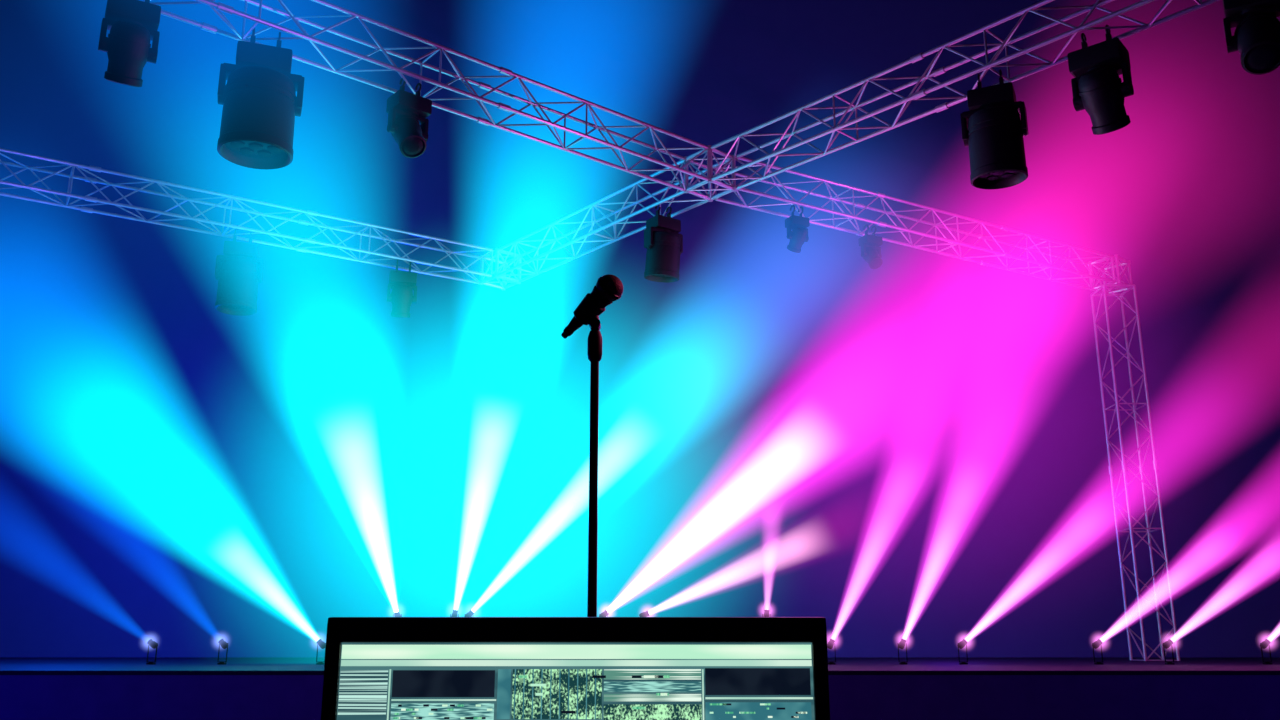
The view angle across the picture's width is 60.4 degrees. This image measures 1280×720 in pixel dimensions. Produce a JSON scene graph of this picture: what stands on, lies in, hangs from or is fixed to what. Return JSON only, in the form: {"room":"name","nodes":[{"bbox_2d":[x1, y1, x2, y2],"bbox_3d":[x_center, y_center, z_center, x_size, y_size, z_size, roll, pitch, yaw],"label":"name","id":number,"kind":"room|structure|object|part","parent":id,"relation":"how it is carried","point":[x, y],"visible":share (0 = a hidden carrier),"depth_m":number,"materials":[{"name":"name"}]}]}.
{"room":"concert stage","nodes":[
{"label":"concert stage","id":0,"kind":"room"},
{"bbox_2d":[0,0,1279,656],"bbox_3d":[0.000,-1.783,23.292,36.000,18.000,0.200,0,-15,0],"label":"backdrop","id":1,"kind":"structure","parent":0,"point":[912,447],"depth_m":22.78,"materials":[{"name":"blue"}]},
{"bbox_3d":[0.000,3.691,8.341,36.000,0.100,30.000,0,-15,0],"label":"floor","id":2,"kind":"structure","parent":0,"visible":0},
{"bbox_2d":[561,274,622,616],"bbox_3d":[-0.081,0.844,1.760,0.641,2.107,0.566,0,-15,0],"label":"microphone stand","id":3,"kind":"object","parent":2,"relation":"on","point":[608,288],"visible":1,"depth_m":2.05,"materials":[{"name":"black metal"}]},
{"bbox_3d":[-0.104,-0.096,2.088,0.104,0.089,0.046,-6,-16,22],"label":"handle","id":4,"kind":"part","parent":3,"relation":"part of","materials":[{"name":"black plastic"}]},
{"bbox_2d":[596,274,622,301],"bbox_3d":[-0.058,-0.136,2.075,0.052,0.052,0.053,0,-15,0],"label":"grille","id":5,"kind":"object","parent":3,"relation":"attached to","point":[609,288],"depth_m":2.06,"materials":[{"name":"black metal"}]},
{"bbox_2d":[0,657,1279,719],"bbox_3d":[0.000,4.734,15.555,30.000,1.500,11.310,0,-15,0],"label":"stage","id":6,"kind":"object","parent":2,"relation":"on","point":[31,688],"visible":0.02,"depth_m":10.15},
{"bbox_2d":[146,639,157,664],"bbox_3d":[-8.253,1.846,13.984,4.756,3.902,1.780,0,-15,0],"label":"spotlight","id":7,"kind":"object","parent":6,"relation":"on","point":[151,643],"visible":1,"depth_m":13.52,"materials":[{"name":"blue"}]},
{"bbox_2d":[217,639,227,664],"bbox_3d":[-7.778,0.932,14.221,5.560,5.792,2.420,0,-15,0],"label":"spotlight","id":8,"kind":"object","parent":6,"relation":"on","point":[224,644],"visible":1,"depth_m":13.52,"materials":[{"name":"blue"}]},
{"bbox_2d":[316,639,325,664],"bbox_3d":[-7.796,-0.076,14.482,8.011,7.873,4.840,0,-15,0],"label":"spotlight","id":9,"kind":"object","parent":6,"relation":"on","point":[322,644],"visible":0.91,"depth_m":13.52,"materials":[{"name":"blue"}]},
{"bbox_2d":[393,609,401,616],"bbox_3d":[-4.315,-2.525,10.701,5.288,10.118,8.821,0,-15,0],"label":"spotlight","id":10,"kind":"object","parent":6,"relation":"on","point":[396,612],"visible":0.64,"depth_m":13.61,"materials":[{"name":"blue"}]},
{"bbox_2d":[450,610,458,616],"bbox_3d":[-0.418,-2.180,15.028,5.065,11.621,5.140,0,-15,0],"label":"spotlight","id":11,"kind":"object","parent":6,"relation":"on","point":[455,612],"visible":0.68,"depth_m":13.62,"materials":[{"name":"blue"}]},
{"bbox_2d":[464,609,473,616],"bbox_3d":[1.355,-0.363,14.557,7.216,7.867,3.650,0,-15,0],"label":"spotlight","id":12,"kind":"object","parent":6,"relation":"on","point":[470,613],"visible":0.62,"depth_m":13.62,"materials":[{"name":"blue"}]},
{"bbox_2d":[599,610,608,616],"bbox_3d":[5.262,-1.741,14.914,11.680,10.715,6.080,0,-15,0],"label":"spotlight","id":13,"kind":"object","parent":6,"relation":"on","point":[605,613],"visible":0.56,"depth_m":13.62,"materials":[{"name":"purple"}]},
{"bbox_2d":[639,610,649,616],"bbox_3d":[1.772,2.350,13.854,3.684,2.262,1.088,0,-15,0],"label":"spotlight","id":14,"kind":"object","parent":6,"relation":"on","point":[643,614],"visible":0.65,"depth_m":13.62,"materials":[{"name":"purple"}]},
{"bbox_2d":[762,610,770,616],"bbox_3d":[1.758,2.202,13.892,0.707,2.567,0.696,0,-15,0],"label":"spotlight","id":15,"kind":"object","parent":6,"relation":"on","point":[766,612],"visible":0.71,"depth_m":13.62,"materials":[{"name":"purple"}]},
{"bbox_2d":[827,638,835,664],"bbox_3d":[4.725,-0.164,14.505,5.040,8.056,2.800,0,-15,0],"label":"spotlight","id":16,"kind":"object","parent":6,"relation":"on","point":[831,643],"visible":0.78,"depth_m":13.52,"materials":[{"name":"purple"}]},
{"bbox_2d":[898,638,907,664],"bbox_3d":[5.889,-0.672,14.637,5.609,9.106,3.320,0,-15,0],"label":"spotlight","id":17,"kind":"object","parent":6,"relation":"on","point":[901,645],"visible":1,"depth_m":13.52,"materials":[{"name":"purple"}]},
{"bbox_2d":[957,639,967,664],"bbox_3d":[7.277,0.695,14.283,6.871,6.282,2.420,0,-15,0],"label":"spotlight","id":18,"kind":"object","parent":6,"relation":"on","point":[961,644],"visible":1,"depth_m":13.52,"materials":[{"name":"purple"}]},
{"bbox_2d":[1092,639,1102,664],"bbox_3d":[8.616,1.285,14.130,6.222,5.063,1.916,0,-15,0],"label":"spotlight","id":19,"kind":"object","parent":6,"relation":"on","point":[1096,644],"visible":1,"depth_m":13.52,"materials":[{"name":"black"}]},
{"bbox_2d":[1090,284,1179,660],"bbox_3d":[7.900,1.718,17.633,0.568,6.006,0.572,0,-15,0],"label":"lighting truss","id":20,"kind":"object","parent":6,"relation":"on","point":[1103,287],"visible":0.99,"depth_m":17.58,"materials":[{"name":"metal"}]},
{"bbox_2d":[714,156,1115,290],"bbox_3d":[4.415,-1.931,16.464,7.651,0.512,0.508,8,-17,-29],"label":"lighting truss","id":21,"kind":"object","parent":20,"relation":"attached to","point":[773,183],"visible":0.96,"depth_m":16.32,"materials":[{"name":"metal"}]},
{"bbox_2d":[683,145,736,201],"bbox_3d":[0.920,-2.446,14.477,0.510,0.500,0.510,12,-19,-39],"label":"block","id":22,"kind":"object","parent":21,"relation":"attached to","point":[710,196],"visible":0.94,"depth_m":14.44,"materials":[{"name":"metal"}]},
{"bbox_2d":[785,205,809,252],"bbox_3d":[2.144,-1.790,15.044,0.300,0.668,0.346,7,-16,-24],"label":"moving-head light","id":23,"kind":"object","parent":21,"relation":"hanging from","point":[799,224],"visible":1,"depth_m":14.95,"materials":[{"name":"black metal"}]},
{"bbox_2d":[858,224,882,268],"bbox_3d":[3.306,-1.615,15.716,0.300,0.671,0.335,7,-16,-24],"label":"moving-head light","id":24,"kind":"object","parent":21,"relation":"hanging from","point":[870,249],"visible":1,"depth_m":15.64,"materials":[{"name":"black metal"}]},
{"bbox_2d":[710,0,1220,189],"bbox_3d":[4.250,-3.339,11.031,0.514,0.512,9.292,13,-20,-42],"label":"lighting truss","id":25,"kind":"object","parent":21,"relation":"attached to","point":[999,47],"visible":0.96,"depth_m":12.08,"materials":[{"name":"metal"}]},
{"bbox_2d":[143,0,708,191],"bbox_3d":[-2.844,-3.223,11.480,9.292,0.512,0.509,12,-19,-38],"label":"lighting truss","id":26,"kind":"object","parent":25,"relation":"attached to","point":[220,7],"visible":0.95,"depth_m":12.11,"materials":[{"name":"metal"}]},
{"bbox_2d":[98,0,160,86],"bbox_3d":[-4.609,-2.942,9.942,0.475,0.999,0.510,8,-17,-29],"label":"moving-head light","id":27,"kind":"object","parent":26,"relation":"hanging from","point":[132,24],"visible":1,"depth_m":9.79,"materials":[{"name":"black metal"}]},
{"bbox_2d":[217,28,304,168],"bbox_3d":[-3.660,-2.591,10.630,0.682,1.333,0.685,-7,-16,24],"label":"light","id":28,"kind":"object","parent":26,"relation":"hanging from","point":[260,103],"visible":1,"depth_m":10.41,"materials":[{"name":"black metal"}]},
{"bbox_2d":[386,78,431,157],"bbox_3d":[-2.438,-2.554,11.628,0.425,0.904,0.475,12,-19,-38],"label":"moving-head light","id":29,"kind":"object","parent":26,"relation":"hanging from","point":[406,111],"visible":1,"depth_m":11.51,"materials":[{"name":"black metal"}]},
{"bbox_2d":[496,160,707,282],"bbox_3d":[-0.694,-1.968,16.320,0.487,0.488,4.535,12,-19,-39],"label":"lighting truss","id":30,"kind":"object","parent":26,"relation":"attached to","point":[514,243],"visible":0.91,"depth_m":16.28,"materials":[{"name":"metal"}]},
{"bbox_2d":[479,248,520,289],"bbox_3d":[-2.300,-1.493,18.155,0.510,0.500,0.510,12,-19,-39],"label":"block","id":31,"kind":"object","parent":30,"relation":"attached to","point":[503,282],"visible":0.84,"depth_m":18.14,"materials":[{"name":"metal"}]},
{"bbox_2d":[0,148,492,283],"bbox_3d":[-7.475,-2.320,14.963,11.776,0.512,0.516,9,-17,-31],"label":"lighting truss","id":32,"kind":"object","parent":31,"relation":"attached to","point":[71,175],"visible":1,"depth_m":15.87,"materials":[{"name":"metal"}]},
{"bbox_2d":[215,229,263,315],"bbox_3d":[-5.760,-1.300,15.833,0.640,1.222,0.566,4,-15,-15],"label":"light","id":33,"kind":"object","parent":32,"relation":"hanging from","point":[238,272],"visible":0.99,"depth_m":15.65,"materials":[{"name":"black metal"}]},
{"bbox_2d":[387,259,416,317],"bbox_3d":[-3.703,-1.102,17.137,0.450,0.950,0.432,4,-15,-15],"label":"moving-head light","id":34,"kind":"object","parent":32,"relation":"hanging from","point":[402,283],"visible":0.98,"depth_m":17.00,"materials":[{"name":"black metal"}]},
{"bbox_2d":[644,205,682,282],"bbox_3d":[0.307,-1.596,14.968,0.544,1.083,0.535,10,-18,-34],"label":"light","id":35,"kind":"object","parent":30,"relation":"hanging from","point":[663,242],"visible":0.98,"depth_m":14.76,"materials":[{"name":"black metal"}]},
{"bbox_2d":[960,69,1028,188],"bbox_3d":[3.686,-2.432,11.439,0.640,1.235,0.583,-7,-16,24],"label":"light","id":36,"kind":"object","parent":25,"relation":"hanging from","point":[993,130],"visible":1,"depth_m":11.23,"materials":[{"name":"black metal"}]},
{"bbox_2d":[1067,24,1133,134],"bbox_3d":[4.475,-2.709,10.658,0.525,1.090,0.587,-12,-19,38],"label":"moving-head light","id":37,"kind":"object","parent":25,"relation":"hanging from","point":[1098,89],"visible":1,"depth_m":10.49,"materials":[{"name":"black metal"}]},
{"bbox_2d":[1223,0,1279,74],"bbox_3d":[5.410,-2.990,9.662,0.500,1.045,0.536,-8,-17,29],"label":"moving-head light","id":38,"kind":"object","parent":25,"relation":"hanging from","point":[1256,37],"visible":1,"depth_m":9.54,"materials":[{"name":"black metal"}]},
{"bbox_2d":[1089,254,1132,293],"bbox_3d":[7.900,-1.418,18.446,0.510,0.500,0.510,12,-19,-39],"label":"block","id":39,"kind":"object","parent":20,"relation":"on","point":[1116,257],"visible":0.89,"depth_m":18.40,"materials":[{"name":"metal"}]},
{"bbox_2d":[1162,639,1174,664],"bbox_3d":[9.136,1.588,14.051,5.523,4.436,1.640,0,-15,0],"label":"spotlight","id":40,"kind":"object","parent":6,"relation":"on","point":[1167,644],"visible":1,"depth_m":13.52,"materials":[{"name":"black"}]},
{"bbox_2d":[1260,639,1272,664],"bbox_3d":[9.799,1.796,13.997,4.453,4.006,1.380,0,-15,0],"label":"spotlight","id":41,"kind":"object","parent":6,"relation":"on","point":[1266,642],"visible":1,"depth_m":13.52,"materials":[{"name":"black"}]},
{"bbox_3d":[-0.070,1.224,0.974,1.500,0.980,0.650,0,-15,0],"label":"desk","id":42,"kind":"object","parent":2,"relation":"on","visible":0},
{"bbox_2d":[321,617,829,719],"bbox_3d":[-0.067,0.520,1.167,0.529,0.479,0.180,0,-15,0],"label":"computer monitor","id":43,"kind":"object","parent":42,"relation":"on","point":[376,668],"visible":1,"depth_m":1.16,"materials":[{"name":"black plastic"}]},
{"bbox_3d":[-0.206,0.339,1.153,0.107,0.027,0.001,0,-15,0],"label":"panel","id":44,"kind":"part","parent":43,"relation":"part of","materials":[{"name":"black"}]},
{"bbox_3d":[0.123,0.337,1.153,0.110,0.027,0.001,0,-15,0],"label":"panel","id":45,"kind":"part","parent":43,"relation":"part of","materials":[{"name":"black"}]}
]}

